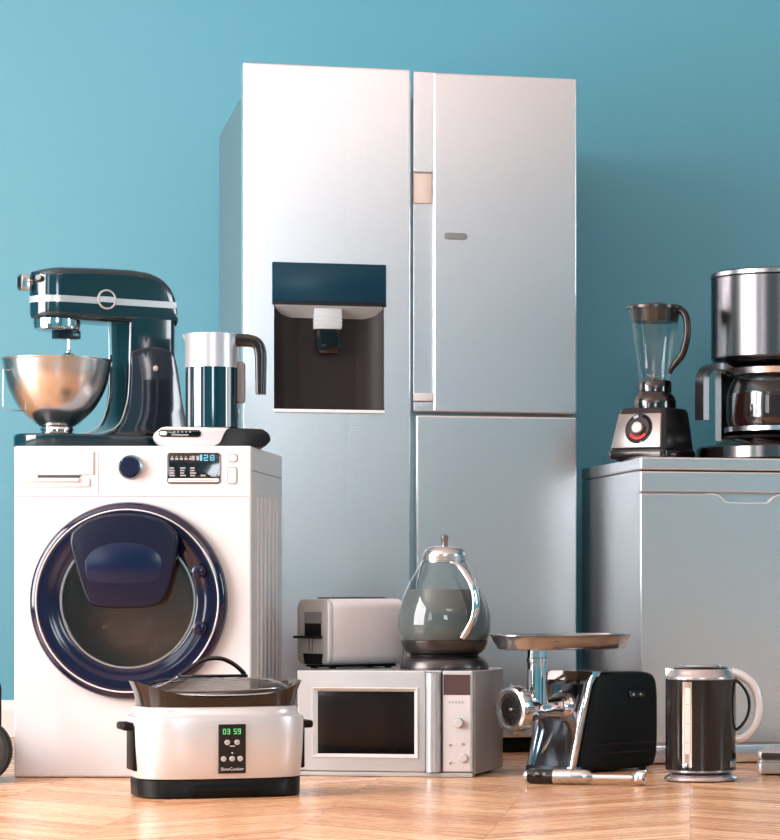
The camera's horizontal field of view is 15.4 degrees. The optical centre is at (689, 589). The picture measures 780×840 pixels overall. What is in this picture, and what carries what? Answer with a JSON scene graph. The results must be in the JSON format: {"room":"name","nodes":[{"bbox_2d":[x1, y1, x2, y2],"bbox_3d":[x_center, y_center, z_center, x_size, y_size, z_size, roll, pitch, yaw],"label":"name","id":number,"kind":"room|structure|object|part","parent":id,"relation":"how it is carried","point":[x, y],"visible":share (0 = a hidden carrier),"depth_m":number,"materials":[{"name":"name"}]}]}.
{"room":"electronics store","nodes":[
{"label":"electronics store","id":0,"kind":"room"},
{"bbox_2d":[0,0,779,699],"bbox_3d":[0.000,-1.217,9.500,9.400,3.400,0.200,0,0,0],"label":"wall","id":1,"kind":"structure","parent":0,"point":[114,114],"depth_m":9.40,"materials":[{"name":"teal paint"}]},
{"bbox_2d":[1,700,13,736],"bbox_3d":[0.000,0.423,9.391,9.000,0.120,0.018,0,0,0],"label":"baseboard","id":2,"kind":"structure","parent":1,"relation":"attached to","point":[7,706],"depth_m":9.38,"materials":[{"name":"white paint"}]},
{"bbox_2d":[0,737,779,839],"bbox_3d":[0.000,0.533,3.900,9.400,0.100,11.400,0,0,0],"label":"floor","id":3,"kind":"structure","parent":0,"point":[496,804],"depth_m":6.27,"materials":[{"name":"brown wood"}]},
{"bbox_2d":[0,684,12,775],"bbox_3d":[-1.911,0.341,7.218,0.426,0.283,0.185,0,0,0],"label":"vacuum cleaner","id":4,"kind":"object","parent":3,"relation":"on","point":[6,748],"visible":1,"depth_m":7.13,"materials":[{"name":"black plastic"}]},
{"bbox_3d":[-1.836,0.289,7.195,0.201,0.178,0.017,0,0,6],"label":"carry handle","id":5,"kind":"part","parent":4,"relation":"part of","materials":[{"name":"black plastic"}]},
{"bbox_2d":[14,446,281,776],"bbox_3d":[-1.433,0.056,7.575,0.613,0.854,0.610,0,0,0],"label":"washing machine","id":6,"kind":"object","parent":3,"relation":"on","point":[141,564],"visible":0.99,"depth_m":7.33,"materials":[{"name":"white metal"}]},
{"bbox_3d":[-1.629,-0.310,7.328,0.190,0.090,0.004,0,0,0],"label":"detergent drawer","id":7,"kind":"part","parent":6,"relation":"part of","materials":[{"name":"white plastic"}]},
{"bbox_2d":[13,267,184,447],"bbox_3d":[-1.561,-0.608,7.524,0.459,0.474,0.200,0,0,-36],"label":"stand mixer","id":8,"kind":"object","parent":6,"relation":"on","point":[144,397],"visible":0.86,"depth_m":7.51,"materials":[{"name":"teal metal"}]},
{"bbox_3d":[-1.740,-0.799,7.394,0.002,0.028,0.020,0,0,-36],"label":"knob","id":9,"kind":"part","parent":8,"relation":"part of","materials":[{"name":"black"}]},
{"bbox_3d":[-1.723,-0.799,7.406,0.042,0.042,0.032,0,0,-36],"label":"nose knob","id":10,"kind":"part","parent":8,"relation":"part of","materials":[{"name":"silver metal"}]},
{"bbox_3d":[-1.688,-0.808,7.386,0.019,0.020,0.019,0,0,-10],"label":"speed lever","id":11,"kind":"part","parent":8,"relation":"part of","materials":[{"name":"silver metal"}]},
{"bbox_2d":[1,355,111,433],"bbox_3d":[-1.660,-0.504,7.452,0.295,0.198,0.285,0,0,-36],"label":"mixing bowl","id":12,"kind":"object","parent":8,"relation":"on","point":[57,393],"visible":0.95,"depth_m":7.36,"materials":[{"name":"silver metal"}]},
{"bbox_3d":[-1.751,-0.517,7.378,0.061,0.107,0.006,0,0,-36],"label":"handle","id":13,"kind":"part","parent":12,"relation":"part of","materials":[{"name":"silver metal"}]},
{"bbox_3d":[-1.586,-0.553,7.589,0.088,0.291,0.012,0,0,-29],"label":"edge trim","id":14,"kind":"part","parent":8,"relation":"part of","materials":[{"name":"silver metal"}]},
{"bbox_3d":[-1.507,-0.553,7.480,0.088,0.291,0.012,0,0,-43],"label":"edge trim","id":15,"kind":"part","parent":8,"relation":"part of","materials":[{"name":"silver metal"}]},
{"bbox_3d":[-1.446,-0.074,7.286,0.276,0.243,0.028,0,0,0],"label":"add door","id":16,"kind":"part","parent":6,"relation":"part of","materials":[{"name":"blue plastic"}]},
{"bbox_3d":[-1.442,0.028,7.315,0.508,0.508,0.028,0,0,0],"label":"door","id":17,"kind":"part","parent":6,"relation":"part of","materials":[{"name":"blue plastic"}]},
{"bbox_3d":[-1.438,-0.316,7.319,0.056,0.056,0.022,0,0,0],"label":"knob","id":18,"kind":"part","parent":6,"relation":"part of","materials":[{"name":"blue plastic"}]},
{"bbox_2d":[153,427,270,448],"bbox_3d":[-1.251,-0.397,7.450,0.299,0.051,0.135,0,0,-12],"label":"base","id":19,"kind":"object","parent":6,"relation":"on","point":[165,436],"visible":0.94,"depth_m":7.39,"materials":[{"name":"white plastic"}]},
{"bbox_2d":[182,332,266,427],"bbox_3d":[-1.217,-0.545,7.454,0.221,0.247,0.142,0,0,0],"label":"electric kettle","id":20,"kind":"object","parent":19,"relation":"on","point":[214,370],"visible":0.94,"depth_m":7.40,"materials":[{"name":"silver metal"}]},
{"bbox_3d":[-1.249,-0.501,7.454,0.139,0.158,0.139,0,0,0],"label":"glass","id":21,"kind":"part","parent":20,"relation":"part of","materials":[{"name":"blue"}]},
{"bbox_3d":[-1.149,-0.589,7.442,0.083,0.158,0.034,0,0,0],"label":"handle","id":22,"kind":"part","parent":20,"relation":"part of","materials":[{"name":"black plastic"}]},
{"bbox_2d":[116,656,312,798],"bbox_3d":[-1.121,0.319,6.735,0.450,0.327,0.295,0,0,-20],"label":"slow cooker","id":23,"kind":"object","parent":3,"relation":"on","point":[247,743],"visible":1,"depth_m":6.61,"materials":[{"name":"white plastic"}]},
{"bbox_3d":[-1.313,0.365,6.663,0.040,0.112,0.108,0,0,-20],"label":"handle","id":24,"kind":"part","parent":23,"relation":"part of","materials":[{"name":"black plastic"}]},
{"bbox_3d":[-1.128,0.181,6.735,0.164,0.051,0.022,0,0,-20],"label":"lid handle","id":25,"kind":"part","parent":23,"relation":"part of","materials":[{"name":"black plastic"}]},
{"bbox_2d":[128,679,300,707],"bbox_3d":[-1.122,0.300,6.737,0.398,0.175,0.278,0,0,-20],"label":"pot","id":26,"kind":"object","parent":23,"relation":"on","point":[280,694],"depth_m":6.63,"materials":[{"name":"black"}]},
{"bbox_3d":[-1.122,0.227,6.737,0.358,0.046,0.242,0,0,-20],"label":"glass lid","id":27,"kind":"part","parent":23,"relation":"part of","materials":[{"name":"clear glass"}]},
{"bbox_3d":[-1.062,0.368,6.608,0.064,0.114,0.012,0,0,-20],"label":"control panel","id":28,"kind":"part","parent":23,"relation":"part of","materials":[{"name":"black plastic"}]},
{"bbox_3d":[-0.928,0.365,6.803,0.040,0.112,0.108,0,0,-20],"label":"handle","id":29,"kind":"part","parent":23,"relation":"part of","materials":[{"name":"black plastic"}]},
{"bbox_2d":[219,62,576,751],"bbox_3d":[-0.926,-0.522,8.804,0.986,2.010,0.928,0,0,-14],"label":"refrigerator","id":30,"kind":"object","parent":3,"relation":"on","point":[404,268],"visible":0.65,"depth_m":8.38,"materials":[{"name":"grey metal"}]},
{"bbox_3d":[-1.063,-0.545,8.328,0.488,1.964,0.055,0,0,-14],"label":"door","id":31,"kind":"part","parent":30,"relation":"part of","materials":[{"name":"silver metal"}]},
{"bbox_3d":[-0.582,-1.024,8.451,0.487,0.999,0.051,0,0,-14],"label":"door","id":32,"kind":"part","parent":30,"relation":"part of","materials":[{"name":"silver metal"}]},
{"bbox_3d":[-0.577,-0.039,8.449,0.482,0.951,0.057,0,0,-14],"label":"door","id":33,"kind":"part","parent":30,"relation":"part of","materials":[{"name":"silver metal"}]},
{"bbox_3d":[-0.547,-1.022,8.438,0.430,0.998,0.024,0,0,-14],"label":"door","id":34,"kind":"part","parent":30,"relation":"part of","materials":[{"name":"silver metal"}]},
{"bbox_3d":[-0.856,0.461,8.527,0.946,0.044,0.260,0,0,-14],"label":"kick plate","id":35,"kind":"part","parent":30,"relation":"part of","materials":[{"name":"black plastic"}]},
{"bbox_2d":[297,667,502,776],"bbox_3d":[-0.763,0.345,7.525,0.470,0.275,0.348,0,0,10],"label":"microwave oven","id":36,"kind":"object","parent":3,"relation":"on","point":[368,721],"visible":0.97,"depth_m":7.38,"materials":[{"name":"silver metal"}]},
{"bbox_2d":[293,597,404,668],"bbox_3d":[-0.915,0.114,7.609,0.281,0.188,0.150,0,0,-44],"label":"toaster","id":37,"kind":"object","parent":36,"relation":"on","point":[332,632],"visible":0.93,"depth_m":7.55,"materials":[{"name":"white metal"}]},
{"bbox_3d":[-1.009,0.124,7.524,0.028,0.007,0.097,0,0,-44],"label":"lever","id":38,"kind":"part","parent":37,"relation":"part of","materials":[{"name":"black plastic"}]},
{"bbox_3d":[-0.994,0.074,7.528,0.005,0.032,0.075,0,0,-44],"label":"slot frame","id":39,"kind":"part","parent":37,"relation":"part of","materials":[{"name":"grey metal"}]},
{"bbox_2d":[303,653,322,663],"bbox_3d":[-0.994,0.182,7.527,0.007,0.028,0.085,0,0,-44],"label":"toaster knob","id":40,"kind":"object","parent":37,"relation":"on","point":[308,658],"depth_m":7.52,"materials":[{"name":"black plastic"}]},
{"bbox_3d":[-0.993,0.111,7.533,0.012,0.175,0.150,0,0,-44],"label":"panel","id":41,"kind":"part","parent":37,"relation":"part of","materials":[{"name":"grey metal"}]},
{"bbox_3d":[-0.908,0.021,7.643,0.187,0.004,0.054,0,0,-44],"label":"slot trim","id":42,"kind":"part","parent":37,"relation":"part of","materials":[{"name":"black plastic"}]},
{"bbox_3d":[-0.905,0.200,7.617,0.215,0.008,0.110,0,0,-44],"label":"plate","id":43,"kind":"part","parent":37,"relation":"part of","materials":[{"name":"black plastic"}]},
{"bbox_3d":[-0.851,0.339,7.393,0.344,0.262,0.022,0,0,10],"label":"door","id":44,"kind":"part","parent":36,"relation":"part of","materials":[{"name":"silver metal"}]},
{"bbox_3d":[-0.789,0.477,7.381,0.470,0.011,0.024,0,0,10],"label":"rail","id":45,"kind":"part","parent":36,"relation":"part of","materials":[{"name":"silver metal"}]},
{"bbox_3d":[-0.661,0.342,7.349,0.040,0.255,0.038,0,0,10],"label":"handle","id":46,"kind":"part","parent":36,"relation":"part of","materials":[{"name":"silver metal"}]},
{"bbox_2d":[397,535,491,669],"bbox_3d":[-0.646,0.031,7.500,0.247,0.354,0.247,0,0,0],"label":"glass kettle","id":47,"kind":"object","parent":36,"relation":"on","point":[440,629],"visible":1,"depth_m":7.41,"materials":[{"name":"clear glass"}]},
{"bbox_3d":[-0.710,-0.044,7.489,0.023,0.072,0.006,0,0,-9],"label":"rod","id":48,"kind":"part","parent":47,"relation":"part of","materials":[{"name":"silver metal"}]},
{"bbox_3d":[-0.646,-0.102,7.500,0.113,0.030,0.113,0,0,0],"label":"lid","id":49,"kind":"part","parent":47,"relation":"part of","materials":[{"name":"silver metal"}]},
{"bbox_3d":[-0.646,-0.131,7.500,0.020,0.030,0.020,0,0,0],"label":"lid knob","id":50,"kind":"part","parent":47,"relation":"part of","materials":[{"name":"silver metal"}]},
{"bbox_2d":[401,640,487,654],"bbox_3d":[-0.646,0.150,7.500,0.227,0.037,0.227,0,0,0],"label":"base","id":51,"kind":"object","parent":47,"relation":"on","point":[413,647],"depth_m":7.41,"materials":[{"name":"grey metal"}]},
{"bbox_3d":[-0.646,0.024,7.500,0.247,0.214,0.247,0,0,0],"label":"glass","id":52,"kind":"part","parent":47,"relation":"part of","materials":[{"name":"clear glass"}]},
{"bbox_3d":[-0.594,0.026,7.410,0.096,0.207,0.045,0,0,35],"label":"handle","id":53,"kind":"part","parent":47,"relation":"part of","materials":[{"name":"silver metal"}]},
{"bbox_3d":[-0.597,0.339,7.348,0.081,0.262,0.022,0,0,10],"label":"control panel","id":54,"kind":"part","parent":36,"relation":"part of","materials":[{"name":"silver metal"}]},
{"bbox_3d":[-0.595,0.342,7.327,0.023,0.023,0.018,0,0,10],"label":"knob","id":55,"kind":"part","parent":36,"relation":"part of","materials":[{"name":"grey"}]},
{"bbox_3d":[-0.584,0.432,7.331,0.023,0.023,0.008,0,0,10],"label":"knob","id":56,"kind":"part","parent":36,"relation":"part of","materials":[{"name":"grey"}]},
{"bbox_2d":[490,633,656,770],"bbox_3d":[-0.316,0.300,7.564,0.250,0.366,0.492,0,0,45],"label":"grinder","id":57,"kind":"object","parent":3,"relation":"on","point":[590,720],"visible":0.98,"depth_m":7.52,"materials":[{"name":"black plastic"}]},
{"bbox_3d":[-0.460,0.311,7.420,0.087,0.087,0.015,0,0,45],"label":"hole plate","id":58,"kind":"part","parent":57,"relation":"part of","materials":[{"name":"silver metal"}]},
{"bbox_3d":[-0.396,0.348,7.596,0.102,0.262,0.014,0,0,-45],"label":"trim","id":59,"kind":"part","parent":57,"relation":"part of","materials":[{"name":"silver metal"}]},
{"bbox_3d":[-0.361,0.471,7.518,0.052,0.016,0.165,0,0,-45],"label":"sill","id":60,"kind":"part","parent":57,"relation":"part of","materials":[{"name":"silver metal"}]},
{"bbox_2d":[490,633,632,650],"bbox_3d":[-0.339,0.137,7.541,0.250,0.040,0.428,0,0,45],"label":"tray","id":61,"kind":"object","parent":57,"relation":"on","point":[534,641],"depth_m":7.42,"materials":[{"name":"silver metal"}]},
{"bbox_3d":[-0.334,0.352,7.546,0.106,0.254,0.149,0,0,-45],"label":"panel","id":62,"kind":"part","parent":57,"relation":"part of","materials":[{"name":"silver metal"}]},
{"bbox_3d":[-0.310,0.227,7.569,0.165,0.023,0.052,0,0,45],"label":"trim","id":63,"kind":"part","parent":57,"relation":"part of","materials":[{"name":"silver metal"}]},
{"bbox_3d":[-0.283,0.348,7.484,0.102,0.262,0.014,0,0,-45],"label":"trim","id":64,"kind":"part","parent":57,"relation":"part of","materials":[{"name":"silver metal"}]},
{"bbox_3d":[-0.185,0.431,7.577,0.240,0.005,0.005,0,0,-45],"label":"trim","id":65,"kind":"part","parent":57,"relation":"part of","materials":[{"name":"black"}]},
{"bbox_3d":[-0.184,0.408,7.579,0.235,0.005,0.005,0,0,-45],"label":"trim","id":66,"kind":"part","parent":57,"relation":"part of","materials":[{"name":"black plastic"}]},
{"bbox_2d":[628,690,644,697],"bbox_3d":[-0.144,0.278,7.620,0.010,0.020,0.060,0,0,45],"label":"button","id":67,"kind":"object","parent":57,"relation":"attached to","point":[631,693],"depth_m":7.61,"materials":[{"name":"grey"}]},
{"bbox_2d":[523,769,646,785],"bbox_3d":[-0.262,0.464,7.065,0.313,0.039,0.039,0,0,13],"label":"blender","id":68,"kind":"object","parent":3,"relation":"on","point":[534,776],"visible":1,"depth_m":7.06,"materials":[{"name":"silver metal"}]},
{"bbox_3d":[-0.289,0.464,7.071,0.100,0.039,0.039,0,0,13],"label":"motor","id":69,"kind":"part","parent":68,"relation":"part of","materials":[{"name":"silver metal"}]},
{"bbox_2d":[582,457,779,762],"bbox_3d":[0.146,0.058,8.347,0.780,0.851,0.792,0,0,-14],"label":"chest freezer","id":70,"kind":"object","parent":3,"relation":"on","point":[681,555],"visible":0.74,"depth_m":7.94,"materials":[{"name":"silver metal"}]},
{"bbox_2d":[609,302,694,460],"bbox_3d":[-0.103,-0.595,8.144,0.210,0.453,0.190,0,0,30],"label":"blender","id":71,"kind":"object","parent":70,"relation":"on","point":[654,426],"visible":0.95,"depth_m":8.10,"materials":[{"name":"black"}]},
{"bbox_3d":[-0.146,-0.451,8.083,0.164,0.099,0.032,0,0,30],"label":"plate","id":72,"kind":"part","parent":71,"relation":"part of","materials":[{"name":"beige metal"}]},
{"bbox_3d":[-0.148,-0.458,8.073,0.038,0.039,0.022,0,0,30],"label":"dial knob","id":73,"kind":"part","parent":71,"relation":"part of","materials":[{"name":"grey"}]},
{"bbox_2d":[630,433,645,439],"bbox_3d":[-0.148,-0.435,8.072,0.054,0.019,0.007,0,0,30],"label":"light","id":74,"kind":"object","parent":71,"relation":"on","point":[631,435],"depth_m":8.07,"materials":[{"name":"red plastic"}]},
{"bbox_2d":[628,309,679,391],"bbox_3d":[-0.101,-0.685,8.155,0.152,0.237,0.152,0,0,0],"label":"jar","id":75,"kind":"object","parent":71,"relation":"on","point":[639,316],"depth_m":8.11,"materials":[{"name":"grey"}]},
{"bbox_3d":[-0.101,-0.794,8.155,0.160,0.055,0.160,0,0,30],"label":"lid","id":76,"kind":"part","parent":71,"relation":"part of","materials":[{"name":"grey"}]},
{"bbox_3d":[-0.029,-0.713,8.129,0.068,0.192,0.021,0,0,20],"label":"handle","id":77,"kind":"part","parent":71,"relation":"part of","materials":[{"name":"grey plastic"}]},
{"bbox_2d":[582,457,779,479],"bbox_3d":[0.145,-0.350,8.348,0.780,0.036,0.790,0,0,-14],"label":"countertop","id":78,"kind":"structure","parent":70,"relation":"on","point":[641,463],"depth_m":7.94,"materials":[{"name":"silver metal"}]},
{"bbox_3d":[0.239,0.079,7.976,0.780,0.692,0.024,0,0,-14],"label":"door","id":79,"kind":"part","parent":70,"relation":"part of","materials":[{"name":"silver metal"}]},
{"bbox_2d":[696,266,779,457],"bbox_3d":[0.268,-0.643,8.230,0.500,0.550,0.500,0,0,0],"label":"coffee maker","id":80,"kind":"object","parent":70,"relation":"on","point":[745,302],"visible":0.78,"depth_m":8.07,"materials":[{"name":"grey metal"}]},
{"bbox_2d":[695,363,779,434],"bbox_3d":[0.226,-0.543,8.190,0.424,0.202,0.340,0,0,0],"label":"carafe","id":81,"kind":"object","parent":80,"relation":"on","point":[757,412],"visible":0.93,"depth_m":8.07,"materials":[{"name":"clear glass"}]},
{"bbox_3d":[0.074,-0.563,8.104,0.109,0.162,0.053,0,0,-28],"label":"handle","id":82,"kind":"part","parent":81,"relation":"part of","materials":[{"name":"black"}]},
{"bbox_3d":[0.268,-0.530,8.190,0.330,0.175,0.330,0,0,0],"label":"glass","id":83,"kind":"part","parent":81,"relation":"part of","materials":[{"name":"clear glass"}]},
{"bbox_3d":[0.268,-0.627,8.190,0.290,0.014,0.290,0,0,0],"label":"lid","id":84,"kind":"part","parent":81,"relation":"part of","materials":[{"name":"black plastic"}]},
{"bbox_3d":[0.268,-0.907,8.230,0.417,0.022,0.417,0,0,0],"label":"lid","id":85,"kind":"part","parent":80,"relation":"part of","materials":[{"name":"silver metal"}]},
{"bbox_3d":[0.268,-0.437,8.230,0.350,0.009,0.350,0,0,0],"label":"warming plate","id":86,"kind":"part","parent":80,"relation":"part of","materials":[{"name":"black plastic"}]},
{"bbox_2d":[664,664,762,782],"bbox_3d":[0.043,0.336,7.213,0.226,0.294,0.187,0,0,37],"label":"electric kettle","id":87,"kind":"object","parent":3,"relation":"on","point":[701,738],"visible":1,"depth_m":7.15,"materials":[{"name":"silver metal"}]},
{"bbox_3d":[0.028,0.196,7.225,0.139,0.007,0.139,0,0,0],"label":"lid","id":88,"kind":"part","parent":87,"relation":"part of","materials":[{"name":"black"}]},
{"bbox_3d":[0.143,0.292,7.217,0.086,0.192,0.024,0,0,0],"label":"handle","id":89,"kind":"part","parent":87,"relation":"part of","materials":[{"name":"white"}]},
{"bbox_2d":[757,746,779,774],"bbox_3d":[0.335,0.451,7.503,0.300,0.064,0.270,0,0,8],"label":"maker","id":90,"kind":"object","parent":3,"relation":"on","point":[768,757],"visible":1,"depth_m":7.42,"materials":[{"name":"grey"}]}
]}

